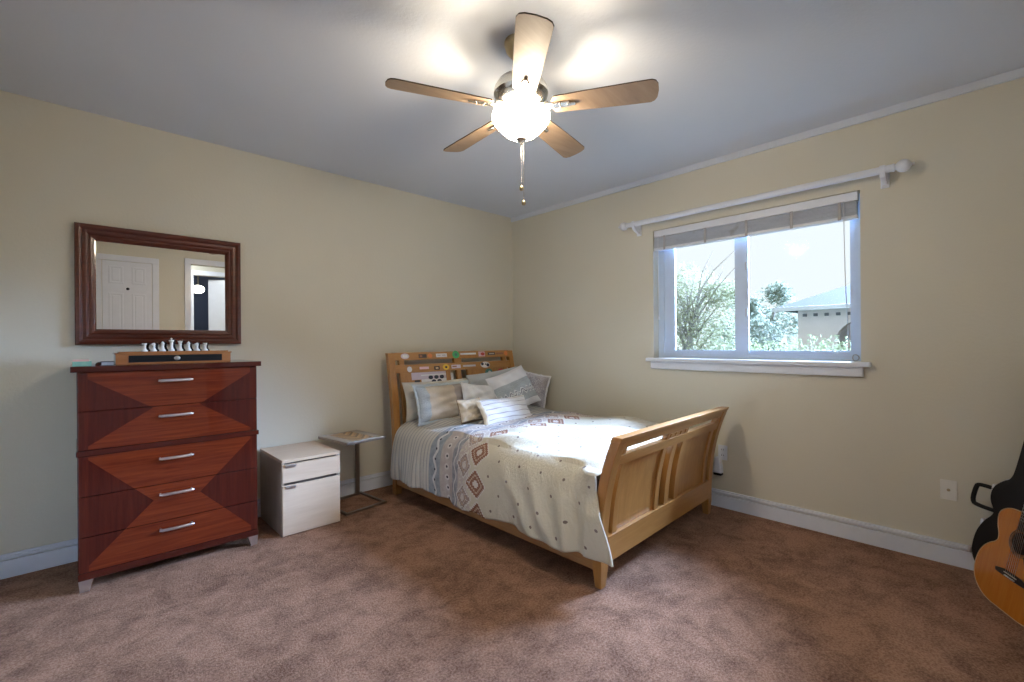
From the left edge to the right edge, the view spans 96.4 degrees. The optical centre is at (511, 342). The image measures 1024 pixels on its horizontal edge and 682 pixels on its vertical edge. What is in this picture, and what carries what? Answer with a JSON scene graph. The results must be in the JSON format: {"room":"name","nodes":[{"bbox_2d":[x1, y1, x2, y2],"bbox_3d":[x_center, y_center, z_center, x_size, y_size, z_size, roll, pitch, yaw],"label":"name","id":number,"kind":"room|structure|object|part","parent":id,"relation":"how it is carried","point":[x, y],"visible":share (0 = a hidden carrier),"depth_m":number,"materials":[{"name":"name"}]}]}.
{"room":"bedroom","nodes":[
{"label":"bedroom","id":0,"kind":"room"},
{"bbox_2d":[0,90,512,560],"bbox_3d":[-1.547,-0.057,3.905,4.460,2.740,0.120,0,0,-44],"label":"wall","id":1,"kind":"structure","parent":0,"point":[339,274],"depth_m":3.47,"materials":[{"name":"beige paint"}]},
{"bbox_2d":[74,222,240,344],"bbox_3d":[-2.316,-0.357,3.063,0.883,0.740,0.040,0,0,-44],"label":"wall mirror","id":2,"kind":"object","parent":1,"relation":"attached to","point":[132,287],"visible":0.98,"depth_m":3.02,"materials":[{"name":"brown wood"}]},
{"bbox_2d":[96,241,224,330],"bbox_3d":[-2.323,-0.357,3.071,0.695,0.552,0.002,0,0,-44],"label":"mirror glass","id":3,"kind":"object","parent":2,"relation":"attached to","point":[141,286],"depth_m":3.04,"materials":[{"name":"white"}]},
{"bbox_2d":[0,470,392,579],"bbox_3d":[-1.497,1.246,3.849,4.200,0.134,0.017,0,0,-44],"label":"baseboard","id":4,"kind":"structure","parent":1,"relation":"attached to","point":[25,564],"depth_m":2.70,"materials":[{"name":"white paint"}]},
{"bbox_2d":[0,485,1023,681],"bbox_3d":[1.030,1.354,1.192,4.400,0.120,7.550,0,0,-44],"label":"floor","id":5,"kind":"structure","parent":0,"point":[412,586],"depth_m":2.22,"materials":[{"name":"brown carpet"}]},
{"bbox_2d":[70,359,260,592],"bbox_3d":[-2.129,0.721,2.858,0.896,1.192,0.548,0,0,-44],"label":"dresser","id":6,"kind":"object","parent":5,"relation":"on","point":[166,454],"visible":1,"depth_m":2.64,"materials":[{"name":"brown wood"}]},
{"bbox_2d":[72,359,91,365],"bbox_3d":[-2.317,0.110,2.468,0.076,0.034,0.080,0,0,-44],"label":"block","id":7,"kind":"object","parent":6,"relation":"on","point":[86,362],"visible":0.98,"depth_m":2.44,"materials":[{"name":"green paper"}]},
{"bbox_2d":[100,361,113,365],"bbox_3d":[-2.253,0.116,2.550,0.057,0.021,0.094,0,0,-44],"label":"notebook","id":8,"kind":"object","parent":6,"relation":"on","point":[103,363],"visible":0.84,"depth_m":2.52,"materials":[{"name":"white paper"}]},
{"bbox_3d":[-1.977,0.261,2.698,0.846,0.205,0.022,0,0,-44],"label":"drawer","id":9,"kind":"part","parent":6,"relation":"part of","materials":[{"name":"brown wood"}]},
{"bbox_3d":[-2.128,0.587,2.860,0.864,0.029,0.487,0,0,-44],"label":"waist moulding","id":10,"kind":"part","parent":6,"relation":"part of","materials":[{"name":"brown wood"}]},
{"bbox_3d":[-1.972,0.923,2.698,0.846,0.211,0.022,0,0,-44],"label":"drawer","id":11,"kind":"part","parent":6,"relation":"part of","materials":[{"name":"brown wood"}]},
{"bbox_3d":[-1.973,0.708,2.698,0.846,0.212,0.022,0,0,-44],"label":"drawer","id":12,"kind":"part","parent":6,"relation":"part of","materials":[{"name":"brown wood"}]},
{"bbox_3d":[-1.975,0.468,2.698,0.846,0.203,0.022,0,0,-44],"label":"drawer","id":13,"kind":"part","parent":6,"relation":"part of","materials":[{"name":"brown wood"}]},
{"bbox_3d":[-1.969,1.235,2.698,0.854,0.038,0.023,0,0,-44],"label":"plinth rail","id":14,"kind":"part","parent":6,"relation":"part of","materials":[{"name":"brown wood"}]},
{"bbox_3d":[-1.970,1.123,2.698,0.846,0.183,0.022,0,0,-44],"label":"drawer","id":15,"kind":"part","parent":6,"relation":"part of","materials":[{"name":"brown wood"}]},
{"bbox_2d":[112,350,231,364],"bbox_3d":[-2.077,0.088,2.821,0.572,0.073,0.188,0,0,-44],"label":"box","id":16,"kind":"object","parent":6,"relation":"on","point":[128,357],"visible":0.98,"depth_m":2.73,"materials":[{"name":"brown wood"}]},
{"bbox_2d":[141,343,147,350],"bbox_3d":[-2.158,0.028,2.689,0.033,0.049,0.033,0,0,-44],"label":"chess rook","id":17,"kind":"object","parent":16,"relation":"on","point":[143,344],"visible":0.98,"depth_m":2.68,"materials":[{"name":"white plastic"}]},
{"bbox_2d":[150,343,156,350],"bbox_3d":[-2.127,0.027,2.718,0.033,0.051,0.033,0,0,-44],"label":"knight","id":18,"kind":"object","parent":16,"relation":"on","point":[152,344],"visible":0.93,"depth_m":2.71,"materials":[{"name":"white plastic"}]},
{"bbox_2d":[159,341,165,350],"bbox_3d":[-2.096,0.022,2.748,0.033,0.060,0.033,0,0,-44],"label":"bishop","id":19,"kind":"object","parent":16,"relation":"on","point":[162,343],"visible":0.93,"depth_m":2.74,"materials":[{"name":"white plastic"}]},
{"bbox_2d":[168,338,174,350],"bbox_3d":[-2.065,0.011,2.777,0.033,0.080,0.033,0,0,-44],"label":"king","id":20,"kind":"object","parent":16,"relation":"on","point":[171,341],"visible":0.98,"depth_m":2.77,"materials":[{"name":"white plastic"}]},
{"bbox_3d":[-2.077,0.059,2.822,0.572,0.015,0.187,0,0,-44],"label":"lid","id":21,"kind":"part","parent":16,"relation":"part of","materials":[{"name":"brown wood"}]},
{"bbox_3d":[-2.015,0.093,2.762,0.457,0.040,0.010,0,0,-44],"label":"panel","id":22,"kind":"part","parent":16,"relation":"part of","materials":[{"name":"black"}]},
{"bbox_2d":[177,341,182,350],"bbox_3d":[-2.034,0.019,2.807,0.033,0.064,0.033,0,0,-44],"label":"chess queen","id":23,"kind":"object","parent":16,"relation":"on","point":[179,342],"visible":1,"depth_m":2.80,"materials":[{"name":"white plastic"}]},
{"bbox_2d":[185,341,191,350],"bbox_3d":[-2.003,0.021,2.836,0.033,0.060,0.033,0,0,-44],"label":"bishop","id":24,"kind":"object","parent":16,"relation":"on","point":[188,348],"visible":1,"depth_m":2.83,"materials":[{"name":"white plastic"}]},
{"bbox_2d":[194,343,199,350],"bbox_3d":[-1.972,0.026,2.866,0.033,0.051,0.033,0,0,-44],"label":"knight","id":25,"kind":"object","parent":16,"relation":"on","point":[195,344],"visible":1,"depth_m":2.86,"materials":[{"name":"white plastic"}]},
{"bbox_2d":[202,343,207,350],"bbox_3d":[-1.941,0.026,2.895,0.033,0.049,0.033,0,0,-44],"label":"chess rook","id":26,"kind":"object","parent":16,"relation":"on","point":[204,344],"visible":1,"depth_m":2.89,"materials":[{"name":"white plastic"}]},
{"bbox_3d":[-1.960,0.218,2.672,0.165,0.015,0.040,0,0,-44],"label":"handle","id":27,"kind":"part","parent":6,"relation":"part of","materials":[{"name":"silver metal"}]},
{"bbox_3d":[-1.955,0.872,2.672,0.165,0.015,0.040,0,0,-44],"label":"handle","id":28,"kind":"part","parent":6,"relation":"part of","materials":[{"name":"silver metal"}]},
{"bbox_3d":[-1.956,0.666,2.672,0.165,0.015,0.040,0,0,-44],"label":"handle","id":29,"kind":"part","parent":6,"relation":"part of","materials":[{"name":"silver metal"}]},
{"bbox_3d":[-1.958,0.421,2.672,0.165,0.015,0.040,0,0,-44],"label":"handle","id":30,"kind":"part","parent":6,"relation":"part of","materials":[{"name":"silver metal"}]},
{"bbox_3d":[-1.954,1.075,2.672,0.165,0.015,0.040,0,0,-44],"label":"handle","id":31,"kind":"part","parent":6,"relation":"part of","materials":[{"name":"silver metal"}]},
{"bbox_2d":[260,441,339,536],"bbox_3d":[-1.571,1.054,3.393,0.396,0.518,0.519,0,0,-44],"label":"filing cabinet","id":32,"kind":"object","parent":5,"relation":"on","point":[300,482],"visible":1,"depth_m":3.23,"materials":[{"name":"white wood"}]},
{"bbox_3d":[-1.503,0.981,3.109,0.067,0.019,0.014,0,0,-44],"label":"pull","id":33,"kind":"part","parent":32,"relation":"part of","materials":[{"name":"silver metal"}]},
{"bbox_3d":[-1.504,0.837,3.109,0.067,0.019,0.014,0,0,-44],"label":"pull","id":34,"kind":"part","parent":32,"relation":"part of","materials":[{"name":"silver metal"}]},
{"bbox_3d":[-1.575,0.805,3.395,0.396,0.020,0.511,0,0,-44],"label":"panel","id":35,"kind":"part","parent":32,"relation":"part of","materials":[{"name":"white wood"}]},
{"bbox_3d":[-1.404,1.138,3.217,0.392,0.336,0.020,0,0,-44],"label":"drawer","id":36,"kind":"part","parent":32,"relation":"part of","materials":[{"name":"white wood"}]},
{"bbox_3d":[-1.406,0.888,3.217,0.392,0.124,0.020,0,0,-44],"label":"drawer","id":37,"kind":"part","parent":32,"relation":"part of","materials":[{"name":"white wood"}]},
{"bbox_2d":[318,430,386,515],"bbox_3d":[-1.268,1.029,3.694,0.439,0.561,0.398,0,0,39],"label":"side table","id":38,"kind":"object","parent":5,"relation":"on","point":[352,437],"visible":0.93,"depth_m":3.69,"materials":[{"name":"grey metal"}]},
{"bbox_3d":[-1.331,1.033,3.943,0.032,0.533,0.020,0,0,-44],"label":"post","id":39,"kind":"part","parent":38,"relation":"part of","materials":[{"name":"brown metal"}]},
{"bbox_3d":[-1.280,1.302,3.718,0.399,0.016,0.365,0,0,41],"label":"frame","id":40,"kind":"part","parent":38,"relation":"part of","materials":[{"name":"brown metal"}]},
{"bbox_2d":[385,350,728,589],"bbox_3d":[0.262,0.687,3.689,1.508,1.224,2.426,0,0,-44],"label":"sleigh bed","id":41,"kind":"object","parent":5,"relation":"on","point":[643,489],"visible":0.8,"depth_m":2.92,"materials":[{"name":"brown wood"}]},
{"bbox_3d":[-1.039,0.702,4.011,0.062,1.215,0.165,0,0,-44],"label":"corner post","id":42,"kind":"part","parent":41,"relation":"part of","materials":[{"name":"brown wood"}]},
{"bbox_3d":[-0.778,0.561,4.241,0.441,0.582,0.092,0,0,-44],"label":"panel","id":43,"kind":"part","parent":41,"relation":"part of","materials":[{"name":"brown wood"}]},
{"bbox_3d":[-0.555,0.123,4.545,1.384,0.070,0.066,0,0,-44],"label":"rail","id":44,"kind":"part","parent":41,"relation":"part of","materials":[{"name":"brown wood"}]},
{"bbox_3d":[-0.538,0.234,4.528,1.384,0.073,0.053,0,0,-44],"label":"rail","id":45,"kind":"part","parent":41,"relation":"part of","materials":[{"name":"brown wood"}]},
{"bbox_3d":[-0.237,0.557,4.755,0.441,0.582,0.092,0,0,-44],"label":"panel","id":46,"kind":"part","parent":41,"relation":"part of","materials":[{"name":"brown wood"}]},
{"bbox_3d":[-0.267,1.111,3.200,0.030,0.215,2.066,0,0,-44],"label":"rail","id":47,"kind":"part","parent":41,"relation":"part of","materials":[{"name":"brown wood"}]},
{"bbox_3d":[0.006,0.694,5.005,0.062,1.215,0.165,0,0,-44],"label":"corner post","id":48,"kind":"part","parent":41,"relation":"part of","materials":[{"name":"brown wood"}]},
{"bbox_2d":[391,405,691,566],"bbox_3d":[0.300,0.876,3.616,1.653,0.527,2.225,0,0,-44],"label":"duvet","id":49,"kind":"object","parent":41,"relation":"on","point":[537,473],"visible":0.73,"depth_m":2.99,"materials":[{"name":"fabric"}]},
{"bbox_2d":[402,378,466,421],"bbox_3d":[-0.671,0.512,4.194,0.724,0.334,0.178,0,0,-45],"label":"bed pillow","id":50,"kind":"object","parent":49,"relation":"on","point":[412,409],"visible":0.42,"depth_m":3.96,"materials":[{"name":"beige fabric"}]},
{"bbox_2d":[411,380,468,425],"bbox_3d":[-0.592,0.520,4.037,0.181,0.345,0.629,0,0,44],"label":"bed pillow","id":51,"kind":"object","parent":49,"relation":"on","point":[437,401],"visible":0.7,"depth_m":3.92,"materials":[{"name":"fabric"}]},
{"bbox_2d":[456,398,482,424],"bbox_3d":[-0.342,0.564,3.789,0.245,0.193,0.134,0,0,-43],"label":"bed pillow","id":52,"kind":"object","parent":49,"relation":"on","point":[469,412],"visible":0.86,"depth_m":3.73,"materials":[{"name":"beige fabric"}]},
{"bbox_2d":[461,382,495,399],"bbox_3d":[-0.283,0.529,4.134,0.435,0.359,0.188,0,0,-40],"label":"bed pillow","id":53,"kind":"object","parent":49,"relation":"on","point":[469,391],"visible":0.38,"depth_m":4.07,"materials":[{"name":"white fabric"}]},
{"bbox_2d":[466,366,517,384],"bbox_3d":[-0.155,0.468,4.667,0.734,0.427,0.170,0,0,-42],"label":"bed pillow","id":54,"kind":"object","parent":49,"relation":"on","point":[477,379],"visible":0.2,"depth_m":4.51,"materials":[{"name":"grey fabric"}]},
{"bbox_2d":[475,395,530,424],"bbox_3d":[-0.056,0.577,3.880,0.565,0.210,0.173,0,0,-45],"label":"bed pillow","id":55,"kind":"object","parent":49,"relation":"on","point":[493,411],"visible":0.77,"depth_m":3.80,"materials":[{"name":"white fabric"}]},
{"bbox_2d":[485,365,540,405],"bbox_3d":[0.021,0.457,4.395,0.242,0.463,0.570,0,0,44],"label":"bed pillow","id":56,"kind":"object","parent":49,"relation":"on","point":[515,382],"visible":0.67,"depth_m":4.36,"materials":[{"name":"white fabric"}]},
{"bbox_2d":[524,370,550,407],"bbox_3d":[0.190,0.484,4.724,0.452,0.445,0.171,0,0,-2],"label":"bed pillow","id":57,"kind":"object","parent":49,"relation":"on","point":[540,383],"visible":0.48,"depth_m":4.71,"materials":[{"name":"grey fabric"}]},
{"bbox_3d":[0.508,0.903,2.389,0.066,0.790,0.178,0,0,-44],"label":"corner post","id":58,"kind":"part","parent":41,"relation":"part of","materials":[{"name":"brown wood"}]},
{"bbox_3d":[0.728,0.838,2.656,0.089,0.392,0.438,0,0,44],"label":"panel","id":59,"kind":"part","parent":41,"relation":"part of","materials":[{"name":"brown wood"}]},
{"bbox_3d":[0.971,1.100,2.946,0.060,0.139,1.379,0,0,44],"label":"footboard","id":60,"kind":"part","parent":41,"relation":"part of","materials":[{"name":"brown wood"}]},
{"bbox_3d":[1.020,0.614,2.891,0.059,0.056,1.379,0,0,44],"label":"rail","id":61,"kind":"part","parent":41,"relation":"part of","materials":[{"name":"brown wood"}]},
{"bbox_3d":[1.042,0.525,2.867,0.057,0.042,1.379,0,0,44],"label":"rail","id":62,"kind":"part","parent":41,"relation":"part of","materials":[{"name":"brown wood"}]},
{"bbox_3d":[1.251,0.834,3.194,0.089,0.392,0.438,0,0,44],"label":"panel","id":63,"kind":"part","parent":41,"relation":"part of","materials":[{"name":"brown wood"}]},
{"bbox_3d":[1.510,0.895,3.421,0.066,0.790,0.178,0,0,-44],"label":"corner post","id":64,"kind":"part","parent":41,"relation":"part of","materials":[{"name":"brown wood"}]},
{"bbox_2d":[967,442,1023,560],"bbox_3d":[2.667,0.715,2.347,0.207,1.131,0.456,0,0,-24],"label":"guitar case","id":65,"kind":"object","parent":5,"relation":"on","point":[1009,493],"visible":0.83,"depth_m":2.41,"materials":[{"name":"black leather"}]},
{"bbox_3d":[2.561,0.834,2.481,0.021,0.136,0.108,4,6,-24],"label":"carry handle","id":66,"kind":"part","parent":65,"relation":"part of","materials":[{"name":"black plastic"}]},
{"bbox_2d":[974,506,1023,626],"bbox_3d":[2.427,0.786,2.150,0.198,1.025,0.452,0,0,14],"label":"acoustic guitar","id":67,"kind":"object","parent":5,"relation":"on","point":[999,563],"visible":1,"depth_m":2.21,"materials":[{"name":"brown wood"}]},
{"bbox_2d":[0,0,1023,217],"bbox_3d":[1.023,-1.506,1.205,4.440,0.120,7.550,0,0,-44],"label":"ceiling","id":68,"kind":"structure","parent":0,"point":[299,82],"depth_m":2.41,"materials":[{"name":"paint"}]},
{"bbox_2d":[385,12,658,205],"bbox_3d":[0.026,-1.048,2.235,1.216,0.781,1.186,0,0,-44],"label":"ceiling fan","id":69,"kind":"object","parent":68,"relation":"hanging from","point":[521,113],"visible":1,"depth_m":2.10,"materials":[{"name":"brown wood"}]},
{"bbox_3d":[-0.320,-1.120,2.056,0.482,0.035,0.136,0,0,-22],"label":"blade","id":70,"kind":"part","parent":69,"relation":"part of","materials":[{"name":"brown wood"}]},
{"bbox_3d":[-0.206,-1.121,2.501,0.136,0.035,0.482,0,0,-40],"label":"blade","id":71,"kind":"part","parent":69,"relation":"part of","materials":[{"name":"brown wood"}]},
{"bbox_3d":[-0.118,-1.118,2.136,0.177,0.027,0.044,0,0,-22],"label":"blade arm","id":72,"kind":"part","parent":69,"relation":"part of","materials":[{"name":"silver metal"}]},
{"bbox_3d":[0.044,-1.039,2.200,0.280,0.120,0.280,0,0,-44],"label":"lamp shade","id":73,"kind":"part","parent":69,"relation":"part of","materials":[{"name":"white glass"}]},
{"bbox_3d":[0.045,-0.860,2.200,0.004,0.217,0.003,0,0,-44],"label":"pull chain","id":74,"kind":"part","parent":69,"relation":"part of","materials":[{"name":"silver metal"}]},
{"bbox_3d":[0.056,-0.825,2.200,0.004,0.287,0.003,0,0,-44],"label":"pull chain","id":75,"kind":"part","parent":69,"relation":"part of","materials":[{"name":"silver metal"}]},
{"bbox_3d":[0.054,-1.119,2.027,0.044,0.027,0.177,0,0,-4],"label":"blade arm","id":76,"kind":"part","parent":69,"relation":"part of","materials":[{"name":"silver metal"}]},
{"bbox_3d":[0.068,-1.123,1.810,0.136,0.035,0.482,0,0,-4],"label":"blade","id":77,"kind":"part","parent":69,"relation":"part of","materials":[{"name":"brown wood"}]},
{"bbox_3d":[0.211,-1.121,2.157,0.177,0.027,0.044,0,0,14],"label":"blade arm","id":78,"kind":"part","parent":69,"relation":"part of","materials":[{"name":"silver metal"}]},
{"bbox_3d":[0.253,-1.124,2.530,0.136,0.035,0.482,0,0,32],"label":"blade","id":79,"kind":"part","parent":69,"relation":"part of","materials":[{"name":"brown wood"}]},
{"bbox_3d":[0.422,-1.125,2.102,0.482,0.035,0.136,0,0,14],"label":"blade","id":80,"kind":"part","parent":69,"relation":"part of","materials":[{"name":"brown wood"}]},
{"bbox_2d":[512,77,1023,550],"bbox_3d":[1.565,-0.080,3.766,0.140,2.740,4.370,0,0,-44],"label":"wall","id":81,"kind":"structure","parent":0,"point":[941,395],"depth_m":2.92,"materials":[{"name":"beige paint"}]},
{"bbox_2d":[713,456,722,475],"bbox_3d":[1.612,0.965,3.583,0.053,0.140,0.066,0,0,-44],"label":"plug adapter","id":82,"kind":"object","parent":81,"relation":"attached to","point":[718,467],"visible":1,"depth_m":3.56,"materials":[{"name":"white plastic"}]},
{"bbox_2d":[718,445,726,460],"bbox_3d":[1.647,0.860,3.579,0.011,0.115,0.070,0,0,-44],"label":"wall outlet","id":83,"kind":"object","parent":81,"relation":"attached to","point":[722,449],"visible":0.97,"depth_m":3.58,"materials":[{"name":"white paint"}]},
{"bbox_2d":[646,358,871,376],"bbox_3d":[1.744,0.176,3.475,0.105,0.095,1.565,0,0,-44],"label":"trim","id":84,"kind":"structure","parent":81,"relation":"attached to","point":[827,368],"depth_m":3.32,"materials":[{"name":"white paint"}]},
{"bbox_2d":[658,193,860,360],"bbox_3d":[1.820,-0.426,3.553,0.058,1.108,1.461,0,0,-44],"label":"window","id":85,"kind":"structure","parent":81,"relation":"in","point":[666,297],"depth_m":3.56,"materials":[{"name":"white plastic"}]},
{"bbox_3d":[1.588,-0.419,3.788,0.018,1.026,0.697,0,0,-44],"label":"sash","id":86,"kind":"part","parent":85,"relation":"part of","materials":[{"name":"white plastic"}]},
{"bbox_2d":[654,191,858,347],"bbox_3d":[1.747,-0.465,3.484,0.062,1.016,1.437,0,0,-44],"label":"window blind","id":87,"kind":"object","parent":85,"relation":"attached to","point":[842,207],"visible":1,"depth_m":3.35,"materials":[{"name":"white paint"}]},
{"bbox_3d":[1.265,-0.563,3.954,0.013,0.710,0.005,0,0,-44],"label":"lift cord","id":88,"kind":"part","parent":87,"relation":"part of","materials":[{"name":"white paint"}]},
{"bbox_3d":[1.749,-0.812,3.488,0.050,0.022,1.433,0,0,-44],"label":"rail","id":89,"kind":"part","parent":87,"relation":"part of","materials":[{"name":"white paint"}]},
{"bbox_3d":[2.183,-0.449,2.991,0.027,0.950,0.009,0,0,25],"label":"lift cord","id":90,"kind":"part","parent":87,"relation":"part of","materials":[{"name":"white paint"}]},
{"bbox_3d":[2.046,-0.422,3.335,0.018,1.026,0.772,0,0,-44],"label":"sash","id":91,"kind":"part","parent":85,"relation":"part of","materials":[{"name":"white plastic"}]},
{"bbox_2d":[618,159,914,235],"bbox_3d":[1.686,-1.021,3.439,0.128,0.130,2.028,0,0,-44],"label":"curtain rod","id":92,"kind":"object","parent":81,"relation":"attached to","point":[903,165],"visible":1,"depth_m":3.15,"materials":[{"name":"white paint"}]},
{"bbox_2d":[511,67,1023,221],"bbox_3d":[1.456,-1.425,3.754,0.022,0.048,4.250,0,0,-44],"label":"trim","id":93,"kind":"structure","parent":81,"relation":"attached to","point":[1015,74],"depth_m":3.11,"materials":[{"name":"paint"}]},
{"bbox_2d":[711,488,974,570],"bbox_3d":[1.483,1.224,3.750,0.017,0.134,4.233,0,0,-44],"label":"baseboard","id":94,"kind":"structure","parent":81,"relation":"attached to","point":[953,556],"depth_m":2.97,"materials":[{"name":"white paint"}]},
{"bbox_2d":[940,479,956,500],"bbox_3d":[2.524,0.854,2.649,0.020,0.115,0.072,0,0,-44],"label":"cable plate","id":95,"kind":"object","parent":81,"relation":"attached to","point":[948,488],"visible":1,"depth_m":2.65,"materials":[{"name":"beige plastic"}]},
{"label":"outside","id":96,"kind":"structure","parent":0,"visible":0},
{"bbox_3d":[21.838,1.441,26.039,59.800,0.100,80.000,0,0,-44],"label":"ground","id":97,"kind":"structure","parent":96,"visible":0},
{"bbox_2d":[676,250,751,349],"bbox_3d":[4.156,-0.278,10.594,1.940,3.618,2.775,0,0,-39],"label":"leafy tree","id":98,"kind":"object","parent":97,"relation":"on","point":[689,331],"visible":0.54,"depth_m":10.21,"materials":[{"name":"green plant"}]},
{"bbox_2d":[711,295,782,349],"bbox_3d":[9.886,-0.200,19.537,2.059,3.655,2.879,0,0,-44],"label":"tree","id":99,"kind":"object","parent":97,"relation":"on","point":[754,305],"visible":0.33,"depth_m":19.08,"materials":[{"name":"green plant"}]},
{"bbox_2d":[693,334,850,350],"bbox_3d":[8.043,0.631,9.630,0.972,1.723,9.045,0,0,-44],"label":"clipped hedge","id":100,"kind":"object","parent":97,"relation":"on","point":[758,345],"visible":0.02,"depth_m":10.82,"materials":[{"name":"green plant"}]},
{"bbox_2d":[749,280,797,350],"bbox_3d":[12.581,-0.750,21.902,2.623,4.432,3.528,0,0,-44],"label":"tree","id":101,"kind":"object","parent":97,"relation":"on","point":[780,291],"visible":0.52,"depth_m":21.51,"materials":[{"name":"green plant"}]},
{"bbox_2d":[771,285,850,350],"bbox_3d":[15.944,-0.691,14.588,8.100,4.250,11.500,0,0,-44],"label":"house","id":102,"kind":"structure","parent":97,"relation":"on","point":[824,314],"depth_m":15.51,"materials":[{"name":"paint"}]}
]}

